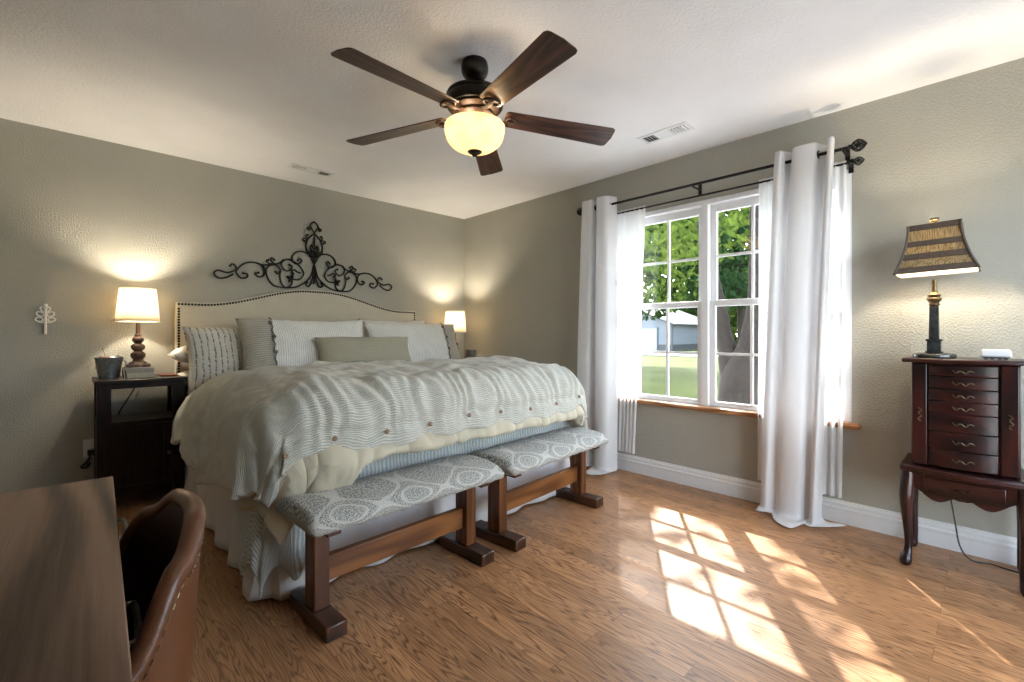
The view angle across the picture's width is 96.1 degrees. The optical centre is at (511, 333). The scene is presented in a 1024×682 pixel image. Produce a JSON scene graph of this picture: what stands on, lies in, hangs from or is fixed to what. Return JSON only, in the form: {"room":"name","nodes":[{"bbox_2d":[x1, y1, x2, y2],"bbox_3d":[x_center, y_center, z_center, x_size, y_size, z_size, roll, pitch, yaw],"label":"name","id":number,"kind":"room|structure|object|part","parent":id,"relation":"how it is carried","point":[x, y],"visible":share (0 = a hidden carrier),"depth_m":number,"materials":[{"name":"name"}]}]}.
{"room":"bedroom","nodes":[
{"label":"bedroom","id":0,"kind":"room"},
{"bbox_2d":[0,118,463,493],"bbox_3d":[-2.020,-0.105,4.010,4.240,2.440,0.160,0,0,-44],"label":"wall","id":1,"kind":"structure","parent":0,"point":[83,219],"depth_m":3.25,"materials":[{"name":"paint"}]},
{"bbox_2d":[34,304,55,333],"bbox_3d":[-2.982,-0.096,2.939,0.098,0.198,0.041,0,0,-44],"label":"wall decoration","id":2,"kind":"object","parent":1,"relation":"attached to","point":[45,307],"visible":1,"depth_m":2.94,"materials":[{"name":"paint"}]},
{"bbox_2d":[83,439,93,457],"bbox_3d":[-2.841,0.770,3.100,0.072,0.124,0.009,0,0,-44],"label":"wall outlet","id":3,"kind":"object","parent":1,"relation":"attached to","point":[88,444],"visible":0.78,"depth_m":3.09,"materials":[{"name":"white plastic"}]},
{"bbox_2d":[80,449,93,468],"bbox_3d":[-2.839,0.838,3.072,0.069,0.120,0.038,0,0,-44],"label":"plug","id":4,"kind":"object","parent":3,"relation":"attached to","point":[90,453],"visible":0.98,"depth_m":3.07,"materials":[{"name":"black plastic"}]},
{"bbox_2d":[93,388,134,455],"bbox_3d":[-2.733,0.573,3.175,0.017,0.500,0.255,0,0,44],"label":"lamp cord","id":5,"kind":"object","parent":4,"relation":"attached to","point":[133,388],"visible":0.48,"depth_m":3.21,"materials":[{"name":"black plastic"}]},
{"bbox_2d":[213,221,391,291],"bbox_3d":[-1.771,-0.701,4.119,1.548,0.620,0.030,0,0,-44],"label":"scroll","id":6,"kind":"object","parent":1,"relation":"attached to","point":[311,253],"visible":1,"depth_m":4.09,"materials":[{"name":"black metal"}]},
{"bbox_2d":[0,0,1023,218],"bbox_3d":[-0.210,-1.385,2.137,4.240,0.120,5.370,0,0,-44],"label":"ceiling","id":7,"kind":"structure","parent":0,"point":[252,86],"depth_m":2.33,"materials":[{"name":"paint"}]},
{"bbox_2d":[287,163,334,176],"bbox_3d":[-1.622,-1.321,3.721,0.340,0.015,0.115,0,0,-44],"label":"ceiling vent","id":8,"kind":"object","parent":7,"relation":"in","point":[292,165],"visible":1,"depth_m":3.71,"materials":[{"name":"white plastic"}]},
{"bbox_2d":[331,30,614,175],"bbox_3d":[-0.192,-1.094,2.206,1.379,0.462,1.389,0,0,-44],"label":"ceiling fan","id":9,"kind":"object","parent":7,"relation":"hanging from","point":[474,128],"visible":1,"depth_m":2.13,"materials":[{"name":"brown wood"}]},
{"bbox_3d":[-0.456,-1.049,1.901,0.145,0.062,0.578,0,0,39],"label":"blade","id":10,"kind":"part","parent":9,"relation":"part of","materials":[{"name":"brown wood"}]},
{"bbox_3d":[-0.593,-1.049,2.397,0.578,0.062,0.145,0,0,20],"label":"blade","id":11,"kind":"part","parent":9,"relation":"part of","materials":[{"name":"brown wood"}]},
{"bbox_3d":[-0.182,-0.952,2.244,0.292,0.131,0.292,0,0,-44],"label":"lamp shade","id":12,"kind":"part","parent":9,"relation":"part of","materials":[{"name":"white glass"}]},
{"bbox_3d":[-0.150,-1.049,2.681,0.145,0.062,0.578,0,0,4],"label":"blade","id":13,"kind":"part","parent":9,"relation":"part of","materials":[{"name":"brown wood"}]},
{"bbox_3d":[0.039,-1.049,1.864,0.145,0.062,0.578,0,0,-30],"label":"blade","id":14,"kind":"part","parent":9,"relation":"part of","materials":[{"name":"brown wood"}]},
{"bbox_3d":[0.243,-1.049,2.354,0.578,0.062,0.145,0,0,-15],"label":"blade","id":15,"kind":"part","parent":9,"relation":"part of","materials":[{"name":"brown wood"}]},
{"bbox_2d":[637,122,694,144],"bbox_3d":[1.011,-1.321,3.038,0.140,0.015,0.340,0,0,-44],"label":"ceiling vent","id":16,"kind":"object","parent":7,"relation":"in","point":[683,127],"visible":1,"depth_m":3.03,"materials":[{"name":"white plastic"}]},
{"bbox_2d":[115,457,1023,681],"bbox_3d":[-0.210,1.190,2.137,4.240,0.150,5.370,0,0,-44],"label":"floor","id":17,"kind":"structure","parent":0,"point":[663,580],"depth_m":1.88,"materials":[{"name":"brown wood"}]},
{"bbox_2d":[0,476,141,681],"bbox_3d":[-0.837,0.740,0.540,0.623,0.750,1.210,0,0,-42],"label":"desk","id":18,"kind":"object","parent":17,"relation":"on","point":[63,618],"visible":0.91,"depth_m":0.67,"materials":[{"name":"brown wood"}]},
{"bbox_3d":[-0.909,0.450,1.060,0.037,0.011,0.143,0,0,-42],"label":"handle","id":19,"kind":"part","parent":18,"relation":"part of","materials":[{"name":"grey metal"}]},
{"bbox_3d":[-0.598,0.450,0.714,0.037,0.011,0.143,0,0,-42],"label":"handle","id":20,"kind":"part","parent":18,"relation":"part of","materials":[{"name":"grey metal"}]},
{"bbox_2d":[92,373,187,497],"bbox_3d":[-2.499,0.702,3.090,0.468,0.826,0.410,0,0,-44],"label":"nightstand","id":21,"kind":"object","parent":17,"relation":"on","point":[136,449],"visible":0.84,"depth_m":2.97,"materials":[{"name":"brown wood"}]},
{"bbox_3d":[-2.767,0.715,3.084,0.050,0.800,0.045,0,0,-44],"label":"leg","id":22,"kind":"part","parent":21,"relation":"part of","materials":[{"name":"brown wood"}]},
{"bbox_3d":[-2.659,0.785,2.955,0.018,0.460,0.290,0,0,-44],"label":"panel","id":23,"kind":"part","parent":21,"relation":"part of","materials":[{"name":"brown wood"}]},
{"bbox_3d":[-2.528,0.715,2.849,0.068,0.800,0.045,0,0,-44],"label":"leg","id":24,"kind":"part","parent":21,"relation":"part of","materials":[{"name":"brown wood"}]},
{"bbox_2d":[94,356,126,378],"bbox_3d":[-2.644,0.219,3.018,0.148,0.139,0.148,0,0,-5],"label":"bucket","id":25,"kind":"object","parent":21,"relation":"on","point":[108,367],"visible":0.98,"depth_m":2.97,"materials":[{"name":"metal"}]},
{"bbox_2d":[122,368,125,378],"bbox_3d":[-2.548,0.271,3.021,0.015,0.088,0.126,0,0,-44],"label":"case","id":26,"kind":"object","parent":21,"relation":"on","point":[123,369],"visible":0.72,"depth_m":3.01,"materials":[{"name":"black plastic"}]},
{"bbox_3d":[-2.630,0.795,3.225,0.404,0.430,0.008,0,0,-44],"label":"panel","id":27,"kind":"part","parent":21,"relation":"part of","materials":[{"name":"brown wood"}]},
{"bbox_2d":[125,372,154,377],"bbox_3d":[-2.527,0.272,3.118,0.148,0.033,0.210,0,0,-45],"label":"book","id":28,"kind":"object","parent":21,"relation":"on","point":[145,374],"visible":0.7,"depth_m":3.04,"materials":[{"name":"paper"}]},
{"bbox_2d":[125,366,153,372],"bbox_3d":[-2.526,0.240,3.119,0.144,0.032,0.200,0,0,-42],"label":"book","id":29,"kind":"object","parent":28,"relation":"on","point":[135,369],"visible":0.91,"depth_m":3.05,"materials":[{"name":"paper"}]},
{"bbox_2d":[115,287,159,367],"bbox_3d":[-2.538,-0.043,3.121,0.240,0.532,0.240,0,0,-44],"label":"table lamp","id":30,"kind":"object","parent":29,"relation":"on","point":[134,304],"visible":1,"depth_m":3.06,"materials":[{"name":"wood"},{"name":"fabric"}]},
{"bbox_3d":[-2.538,-0.196,3.121,0.238,0.222,0.238,0,0,-44],"label":"lamp shade","id":31,"kind":"part","parent":30,"relation":"part of","materials":[{"name":"white fabric"}]},
{"bbox_3d":[-2.538,0.062,3.121,0.100,0.278,0.100,0,0,-44],"label":"stem","id":32,"kind":"part","parent":30,"relation":"part of","materials":[{"name":"brown wood"}]},
{"bbox_2d":[111,410,171,426],"bbox_3d":[-2.509,0.567,3.100,0.424,0.025,0.360,0,0,-44],"label":"shelf","id":33,"kind":"object","parent":21,"relation":"attached to","point":[122,420],"depth_m":3.03,"materials":[{"name":"black wood"}]},
{"bbox_3d":[-2.389,0.795,2.976,0.304,0.424,0.018,0,0,-44],"label":"door","id":34,"kind":"part","parent":21,"relation":"part of","materials":[{"name":"brown wood"}]},
{"bbox_2d":[115,485,171,497],"bbox_3d":[-2.516,1.020,3.107,0.424,0.020,0.340,0,0,-44],"label":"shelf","id":35,"kind":"object","parent":21,"relation":"attached to","point":[153,487],"depth_m":2.98,"materials":[{"name":"black wood"}]},
{"bbox_2d":[158,373,176,375],"bbox_3d":[-2.412,0.285,3.222,0.090,0.008,0.170,0,0,-44],"label":"notebook","id":36,"kind":"object","parent":21,"relation":"on","point":[163,374],"visible":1,"depth_m":3.19,"materials":[{"name":"red paper"}]},
{"bbox_3d":[-2.484,0.715,3.358,0.050,0.800,0.045,0,0,-44],"label":"leg","id":37,"kind":"part","parent":21,"relation":"part of","materials":[{"name":"brown wood"}]},
{"bbox_3d":[-2.257,0.715,3.110,0.068,0.800,0.045,0,0,-44],"label":"leg","id":38,"kind":"part","parent":21,"relation":"part of","materials":[{"name":"brown wood"}]},
{"bbox_2d":[119,489,205,681],"bbox_3d":[-0.766,0.712,0.724,0.467,0.811,0.502,0,0,-44],"label":"desk chair","id":39,"kind":"object","parent":17,"relation":"on","point":[160,548],"visible":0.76,"depth_m":0.77,"materials":[{"name":"leather"}]},
{"bbox_3d":[-0.734,0.550,0.756,0.341,0.460,0.466,0,0,-44],"label":"backrest","id":40,"kind":"part","parent":39,"relation":"part of","materials":[{"name":"leather"}]},
{"bbox_2d":[175,290,414,392],"bbox_3d":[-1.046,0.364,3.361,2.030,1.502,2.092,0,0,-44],"label":"headboard","id":41,"kind":"object","parent":17,"relation":"on","point":[293,305],"visible":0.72,"depth_m":3.86,"materials":[{"name":"fabric"}]},
{"bbox_2d":[184,457,569,601],"bbox_3d":[-0.960,0.935,3.294,2.133,0.354,2.105,0,0,-44],"label":"bed skirt","id":42,"kind":"object","parent":41,"relation":"on","point":[220,511],"visible":0.13,"depth_m":2.37,"materials":[{"name":"fabric"}]},
{"bbox_2d":[185,392,569,597],"bbox_3d":[-0.979,0.731,3.274,2.106,0.654,2.103,0,0,-44],"label":"quilt","id":43,"kind":"object","parent":41,"relation":"on","point":[259,550],"visible":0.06,"depth_m":1.94,"materials":[{"name":"white fabric"}]},
{"bbox_2d":[177,370,188,387],"bbox_3d":[-2.115,0.318,3.476,0.720,0.179,0.285,0,0,-44],"label":"bed pillow","id":44,"kind":"object","parent":43,"relation":"on","point":[184,373],"visible":0.04,"depth_m":3.20,"materials":[{"name":"white fabric"}]},
{"bbox_2d":[168,346,187,362],"bbox_3d":[-2.122,0.144,3.468,0.741,0.179,0.284,0,0,-44],"label":"bed pillow","id":45,"kind":"object","parent":44,"relation":"on","point":[180,354],"visible":0.08,"depth_m":3.17,"materials":[{"name":"white fabric"}]},
{"bbox_2d":[182,326,242,392],"bbox_3d":[-2.015,0.168,3.362,0.190,0.455,0.640,0,0,38],"label":"pillow sham","id":46,"kind":"object","parent":43,"relation":"on","point":[212,352],"visible":0.52,"depth_m":3.19,"materials":[{"name":"white fabric"}]},
{"bbox_2d":[358,319,424,336],"bbox_3d":[-1.130,0.092,4.442,0.721,0.468,0.178,0,0,-45],"label":"bed pillow","id":47,"kind":"object","parent":43,"relation":"on","point":[371,321],"visible":0.11,"depth_m":4.38,"materials":[{"name":"beige fabric"}]},
{"bbox_2d":[170,355,587,507],"bbox_3d":[-0.793,0.469,3.098,2.246,0.636,1.836,0,0,-44],"label":"duvet","id":48,"kind":"object","parent":41,"relation":"on","point":[239,432],"visible":1,"depth_m":2.20,"materials":[{"name":"fabric"}]},
{"bbox_2d":[235,317,362,369],"bbox_3d":[-1.589,0.111,3.600,0.294,0.472,0.986,0,0,44],"label":"sham","id":49,"kind":"object","parent":48,"relation":"on","point":[265,342],"visible":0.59,"depth_m":3.40,"materials":[{"name":"white fabric"}]},
{"bbox_2d":[314,337,411,362],"bbox_3d":[-1.164,0.158,3.705,0.791,0.274,0.220,0,0,-41],"label":"lumbar pillow","id":50,"kind":"object","parent":48,"relation":"on","point":[331,349],"visible":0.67,"depth_m":3.60,"materials":[{"name":"fabric"}]},
{"bbox_2d":[363,322,459,361],"bbox_3d":[-0.903,0.120,4.343,1.006,0.470,0.297,0,0,-42],"label":"sham","id":51,"kind":"object","parent":48,"relation":"on","point":[425,341],"visible":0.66,"depth_m":4.29,"materials":[{"name":"white fabric"}]},
{"bbox_2d":[238,405,583,544],"bbox_3d":[-0.633,0.547,2.907,2.118,0.588,1.367,0,0,-44],"label":"comforter","id":52,"kind":"object","parent":41,"relation":"on","point":[336,466],"visible":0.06,"depth_m":1.91,"materials":[{"name":"beige fabric"}]},
{"bbox_2d":[275,454,503,643],"bbox_3d":[-0.498,0.875,2.067,0.387,0.479,0.955,0,0,44],"label":"upholstered bench","id":53,"kind":"object","parent":17,"relation":"on","point":[322,515],"visible":0.96,"depth_m":1.91,"materials":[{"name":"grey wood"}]},
{"bbox_3d":[-0.760,0.893,1.796,0.090,0.327,0.060,0,0,44],"label":"leg","id":54,"kind":"part","parent":53,"relation":"part of","materials":[{"name":"brown wood"}]},
{"bbox_2d":[275,454,503,536],"bbox_3d":[-0.498,0.682,2.067,0.387,0.092,0.955,0,0,44],"label":"seat cushion","id":55,"kind":"object","parent":53,"relation":"on","point":[327,512],"depth_m":1.89,"materials":[{"name":"fabric"}]},
{"bbox_3d":[-0.498,0.922,2.067,0.032,0.101,0.695,0,0,44],"label":"rail","id":56,"kind":"part","parent":53,"relation":"part of","materials":[{"name":"brown wood"}]},
{"bbox_3d":[-0.236,0.893,2.339,0.090,0.327,0.060,0,0,44],"label":"leg","id":57,"kind":"part","parent":53,"relation":"part of","materials":[{"name":"brown wood"}]},
{"bbox_2d":[467,427,608,551],"bbox_3d":[0.181,0.875,2.779,0.387,0.480,0.960,0,0,41],"label":"upholstered bench","id":58,"kind":"object","parent":17,"relation":"on","point":[515,458],"visible":0.95,"depth_m":2.62,"materials":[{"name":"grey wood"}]},
{"bbox_3d":[-0.079,0.893,2.485,0.090,0.327,0.060,0,0,41],"label":"leg","id":59,"kind":"part","parent":58,"relation":"part of","materials":[{"name":"brown wood"}]},
{"bbox_2d":[467,427,608,475],"bbox_3d":[0.181,0.681,2.779,0.387,0.093,0.960,0,0,41],"label":"seat cushion","id":60,"kind":"object","parent":58,"relation":"on","point":[515,458],"depth_m":2.62,"materials":[{"name":"fabric"}]},
{"bbox_3d":[0.181,0.922,2.779,0.032,0.101,0.725,0,0,41],"label":"rail","id":61,"kind":"part","parent":58,"relation":"part of","materials":[{"name":"brown wood"}]},
{"bbox_3d":[0.441,0.893,3.073,0.090,0.327,0.060,0,0,41],"label":"leg","id":62,"kind":"part","parent":58,"relation":"part of","materials":[{"name":"brown wood"}]},
{"bbox_2d":[899,356,1023,596],"bbox_3d":[2.149,0.618,2.188,0.345,1.002,0.446,0,0,-44],"label":"jewelry armoire","id":63,"kind":"object","parent":17,"relation":"on","point":[966,411],"visible":1,"depth_m":2.09,"materials":[{"name":"brown wood"}]},
{"bbox_3d":[1.920,0.891,2.238,0.068,0.455,0.052,0,0,-29],"label":"leg","id":64,"kind":"part","parent":63,"relation":"part of","materials":[{"name":"brown wood"}]},
{"bbox_3d":[2.111,0.891,2.422,0.055,0.452,0.057,0,0,-44],"label":"leg","id":65,"kind":"part","parent":63,"relation":"part of","materials":[{"name":"brown wood"}]},
{"bbox_3d":[1.963,0.382,2.217,0.012,0.482,0.054,0,0,-44],"label":"door","id":66,"kind":"part","parent":63,"relation":"part of","materials":[{"name":"brown wood"}]},
{"bbox_2d":[892,217,980,357],"bbox_3d":[2.097,-0.230,2.274,0.231,0.693,0.311,0,0,-44],"label":"lamp","id":67,"kind":"object","parent":63,"relation":"on","point":[933,248],"visible":0.99,"depth_m":2.24,"materials":[{"name":"fabric"}]},
{"bbox_3d":[1.949,-0.416,2.304,0.082,0.244,0.013,0,0,1],"label":"corner post","id":68,"kind":"part","parent":67,"relation":"part of","materials":[{"name":"brown fabric"}]},
{"bbox_3d":[2.095,-0.420,2.276,0.216,0.241,0.296,0,-1,-44],"label":"lamp shade","id":69,"kind":"part","parent":67,"relation":"part of","materials":[{"name":"fabric"}]},
{"bbox_3d":[2.119,-0.423,2.130,0.013,0.242,0.091,0,0,-5],"label":"corner post","id":70,"kind":"part","parent":67,"relation":"part of","materials":[{"name":"brown wood"}]},
{"bbox_3d":[2.044,0.716,2.087,0.015,0.018,0.076,0,0,-44],"label":"handle","id":71,"kind":"part","parent":63,"relation":"part of","materials":[{"name":"brown metal"}]},
{"bbox_3d":[2.061,0.580,2.107,0.032,0.081,0.230,0,0,-44],"label":"drawer","id":72,"kind":"part","parent":63,"relation":"part of","materials":[{"name":"brown wood"}]},
{"bbox_3d":[2.061,0.496,2.107,0.032,0.081,0.230,0,0,-44],"label":"drawer","id":73,"kind":"part","parent":63,"relation":"part of","materials":[{"name":"brown wood"}]},
{"bbox_3d":[2.061,0.411,2.107,0.032,0.083,0.230,0,0,-44],"label":"drawer","id":74,"kind":"part","parent":63,"relation":"part of","materials":[{"name":"brown wood"}]},
{"bbox_3d":[2.061,0.340,2.107,0.032,0.053,0.230,0,0,-44],"label":"drawer","id":75,"kind":"part","parent":63,"relation":"part of","materials":[{"name":"brown wood"}]},
{"bbox_3d":[2.061,0.283,2.107,0.032,0.055,0.230,0,0,-44],"label":"drawer","id":76,"kind":"part","parent":63,"relation":"part of","materials":[{"name":"brown wood"}]},
{"bbox_3d":[2.061,0.225,2.107,0.032,0.055,0.230,0,0,-44],"label":"drawer","id":77,"kind":"part","parent":63,"relation":"part of","materials":[{"name":"brown wood"}]},
{"bbox_3d":[2.061,0.170,2.107,0.032,0.049,0.230,0,0,-44],"label":"drawer","id":78,"kind":"part","parent":63,"relation":"part of","materials":[{"name":"brown wood"}]},
{"bbox_3d":[2.047,0.583,2.087,0.015,0.018,0.076,0,0,-44],"label":"handle","id":79,"kind":"part","parent":63,"relation":"part of","materials":[{"name":"silver metal"}]},
{"bbox_3d":[2.047,0.499,2.087,0.015,0.018,0.076,0,0,-44],"label":"handle","id":80,"kind":"part","parent":63,"relation":"part of","materials":[{"name":"silver metal"}]},
{"bbox_3d":[2.047,0.414,2.087,0.015,0.018,0.076,0,0,-44],"label":"handle","id":81,"kind":"part","parent":63,"relation":"part of","materials":[{"name":"silver metal"}]},
{"bbox_3d":[2.047,0.343,2.087,0.015,0.018,0.076,0,0,-44],"label":"handle","id":82,"kind":"part","parent":63,"relation":"part of","materials":[{"name":"silver metal"}]},
{"bbox_3d":[2.047,0.286,2.087,0.015,0.018,0.076,0,0,-44],"label":"handle","id":83,"kind":"part","parent":63,"relation":"part of","materials":[{"name":"silver metal"}]},
{"bbox_3d":[2.047,0.228,2.087,0.015,0.018,0.076,0,0,-44],"label":"handle","id":84,"kind":"part","parent":63,"relation":"part of","materials":[{"name":"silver metal"}]},
{"bbox_3d":[2.047,0.173,2.087,0.015,0.018,0.076,0,0,-44],"label":"handle","id":85,"kind":"part","parent":63,"relation":"part of","materials":[{"name":"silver metal"}]},
{"bbox_3d":[2.052,0.713,2.095,0.008,0.068,0.270,0,0,-44],"label":"drawer","id":86,"kind":"part","parent":63,"relation":"part of","materials":[{"name":"brown wood"}]},
{"bbox_2d":[980,349,1011,359],"bbox_3d":[2.241,0.094,2.131,0.088,0.046,0.102,0,0,-44],"label":"speaker","id":87,"kind":"object","parent":63,"relation":"on","point":[1006,354],"visible":0.98,"depth_m":2.10},
{"bbox_3d":[2.169,0.382,2.003,0.012,0.482,0.054,0,0,-44],"label":"door","id":88,"kind":"part","parent":63,"relation":"part of","materials":[{"name":"brown wood"}]},
{"bbox_3d":[2.162,0.385,1.992,0.015,0.066,0.018,0,0,-44],"label":"handle","id":89,"kind":"part","parent":63,"relation":"part of","materials":[{"name":"silver metal"}]},
{"bbox_3d":[2.381,0.891,2.142,0.055,0.452,0.057,0,0,-44],"label":"leg","id":90,"kind":"part","parent":63,"relation":"part of","materials":[{"name":"brown wood"}]},
{"bbox_3d":[2.191,0.891,1.958,0.052,0.455,0.068,0,0,31],"label":"leg","id":91,"kind":"part","parent":63,"relation":"part of","materials":[{"name":"brown wood"}]},
{"bbox_2d":[950,500,1018,572],"bbox_3d":[2.377,0.935,2.159,0.496,0.361,0.067,0,0,43],"label":"lamp cord","id":92,"kind":"object","parent":17,"relation":"on","point":[950,500],"visible":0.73,"depth_m":2.28,"materials":[{"name":"black plastic"}]},
{"bbox_3d":[-0.586,0.702,4.937,0.468,0.826,0.410,0,0,-44],"label":"nightstand","id":93,"kind":"object","parent":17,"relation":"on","visible":0},
{"bbox_2d":[445,311,465,348],"bbox_3d":[-0.608,0.023,4.916,0.240,0.532,0.240,0,0,-44],"label":"table lamp","id":94,"kind":"object","parent":93,"relation":"on","point":[457,318],"visible":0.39,"depth_m":4.83,"materials":[{"name":"white fabric"}]},
{"bbox_3d":[-0.608,-0.130,4.916,0.238,0.222,0.238,0,0,-44],"label":"lamp shade","id":95,"kind":"part","parent":94,"relation":"part of","materials":[{"name":"white fabric"}]},
{"bbox_2d":[465,349,475,357],"bbox_3d":[-0.450,0.229,5.012,0.122,0.119,0.122,0,0,-44],"label":"tin can","id":96,"kind":"object","parent":93,"relation":"on","point":[468,352],"visible":0.64,"depth_m":4.96,"materials":[{"name":"metal"}]},
{"bbox_2d":[464,57,1023,537],"bbox_3d":[1.257,-0.105,3.554,0.160,2.440,5.050,0,0,-44],"label":"wall","id":97,"kind":"structure","parent":0,"point":[952,148],"depth_m":2.61,"materials":[{"name":"paint"}]},
{"bbox_2d":[577,139,866,215],"bbox_3d":[1.292,-1.048,3.292,0.154,0.080,2.015,0,0,-44],"label":"curtain rod","id":98,"kind":"object","parent":97,"relation":"attached to","point":[846,150],"visible":0.81,"depth_m":3.02,"materials":[{"name":"black metal"}]},
{"bbox_2d":[577,196,617,474],"bbox_3d":[0.637,-0.008,3.776,0.280,2.221,0.387,0,0,-44],"label":"drape","id":99,"kind":"object","parent":98,"relation":"hanging from","point":[597,363],"visible":0.84,"depth_m":3.73,"materials":[{"name":"white fabric"}]},
{"bbox_2d":[755,136,845,527],"bbox_3d":[1.674,-0.008,2.711,0.288,2.221,0.460,0,0,-44],"label":"drape","id":100,"kind":"object","parent":98,"relation":"hanging from","point":[798,290],"visible":1,"depth_m":2.72,"materials":[{"name":"white fabric"}]},
{"bbox_2d":[618,397,861,429],"bbox_3d":[1.367,0.533,3.299,0.075,0.033,1.830,0,0,-44],"label":"trim","id":101,"kind":"structure","parent":97,"relation":"attached to","point":[846,425],"depth_m":3.22,"materials":[{"name":"brown wood"}]},
{"bbox_2d":[617,156,864,213],"bbox_3d":[1.322,-0.980,3.314,0.079,0.080,1.962,0,0,-44],"label":"curtain rod","id":102,"kind":"object","parent":97,"relation":"attached to","point":[851,162],"visible":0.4,"depth_m":3.05,"materials":[{"name":"black metal"}]},
{"bbox_2d":[617,205,645,453],"bbox_3d":[0.890,-0.027,3.731,0.035,1.953,0.425,0,0,-44],"label":"sheer curtain","id":103,"kind":"object","parent":102,"relation":"hanging from","point":[630,225],"visible":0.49,"depth_m":3.69,"materials":[{"name":"white fabric"}]},
{"bbox_2d":[757,161,845,497],"bbox_3d":[1.764,-0.027,2.825,0.033,1.953,0.473,0,0,-44],"label":"sheer curtain","id":104,"kind":"object","parent":102,"relation":"hanging from","point":[833,436],"visible":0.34,"depth_m":2.70,"materials":[{"name":"white fabric"}]},
{"bbox_2d":[637,170,851,421],"bbox_3d":[1.419,-0.225,3.342,0.100,1.480,1.730,0,0,-44],"label":"window","id":105,"kind":"structure","parent":97,"relation":"in","point":[707,210],"depth_m":3.30,"materials":[{"name":"white plastic"}]},
{"bbox_3d":[1.119,0.136,3.643,0.030,0.757,0.800,0,0,-44],"label":"sash","id":106,"kind":"part","parent":105,"relation":"part of","materials":[{"name":"white plastic"}]},
{"bbox_3d":[1.135,-0.564,3.658,0.030,0.732,0.800,0,0,-44],"label":"sash","id":107,"kind":"part","parent":105,"relation":"part of","materials":[{"name":"white plastic"}]},
{"bbox_3d":[1.726,-0.564,3.047,0.030,0.732,0.800,0,0,-44],"label":"sash","id":108,"kind":"part","parent":105,"relation":"part of","materials":[{"name":"white plastic"}]},
{"bbox_3d":[1.710,0.136,3.032,0.030,0.757,0.800,0,0,-44],"label":"sash","id":109,"kind":"part","parent":105,"relation":"part of","materials":[{"name":"white plastic"}]},
{"bbox_2d":[617,452,1016,565],"bbox_3d":[1.193,1.049,3.491,0.019,0.131,5.050,0,0,-44],"label":"baseboard","id":110,"kind":"structure","parent":97,"relation":"attached to","point":[979,543],"depth_m":2.64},
{"label":"outside","id":111,"kind":"structure","parent":0,"visible":0},
{"bbox_2d":[641,353,717,357],"bbox_3d":[12.209,1.430,31.558,8.158,0.030,80.111,0,0,-45],"label":"driveway","id":112,"kind":"structure","parent":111,"point":[645,354],"depth_m":31.75,"materials":[{"name":"grey concrete"}]},
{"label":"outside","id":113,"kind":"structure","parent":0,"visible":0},
{"bbox_2d":[637,348,757,400],"bbox_3d":[21.272,1.565,40.294,200.000,0.200,200.000,0,0,-44],"label":"ground","id":114,"kind":"structure","parent":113,"point":[682,370],"depth_m":15.86,"materials":[{"name":"green plant"}]},
{"bbox_2d":[641,309,696,350],"bbox_3d":[12.830,-0.915,46.877,9.600,4.760,12.600,0,0,-44],"label":"shed","id":115,"kind":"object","parent":114,"relation":"on","point":[682,325],"visible":0.38,"depth_m":40.86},
{"bbox_3d":[11.603,0.490,41.626,0.060,1.950,3.250,0,0,-44],"label":"garage door","id":116,"kind":"part","parent":115,"relation":"part of","materials":[{"name":"white"}]},
{"bbox_3d":[13.733,0.315,39.471,0.090,2.300,0.150,0,0,-44],"label":"corner trim","id":117,"kind":"part","parent":115,"relation":"part of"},
{"bbox_2d":[641,218,698,320],"bbox_3d":[5.854,-4.504,20.934,6.782,12.050,6.556,0,0,-44],"label":"tree","id":118,"kind":"object","parent":114,"relation":"on","point":[658,314],"visible":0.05,"depth_m":20.22,"materials":[{"name":"green plant"}]},
{"bbox_2d":[653,249,729,316],"bbox_3d":[22.229,-4.429,56.735,9.654,14.301,11.310,0,0,-44],"label":"tree","id":119,"kind":"object","parent":114,"relation":"on","point":[693,311],"visible":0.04,"depth_m":55.01,"materials":[{"name":"green plant"}]},
{"bbox_2d":[643,205,758,404],"bbox_3d":[4.301,-2.423,7.866,5.906,8.001,7.567,0,0,-44],"label":"shade tree","id":120,"kind":"object","parent":114,"relation":"on","point":[734,383],"visible":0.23,"depth_m":7.04,"materials":[{"name":"green leaves"},{"name":"bark"}]},
{"bbox_2d":[658,208,749,344],"bbox_3d":[9.618,-5.156,20.174,7.785,13.355,7.079,0,0,-44],"label":"tree","id":121,"kind":"object","parent":114,"relation":"on","point":[740,286],"visible":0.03,"depth_m":18.63,"materials":[{"name":"green plant"}]},
{"bbox_2d":[717,257,748,347],"bbox_3d":[24.638,-3.287,47.359,8.258,11.234,9.714,0,0,-44],"label":"tree","id":122,"kind":"object","parent":114,"relation":"on","point":[733,314],"visible":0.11,"depth_m":47.39,"materials":[{"name":"green plant"}]}
]}

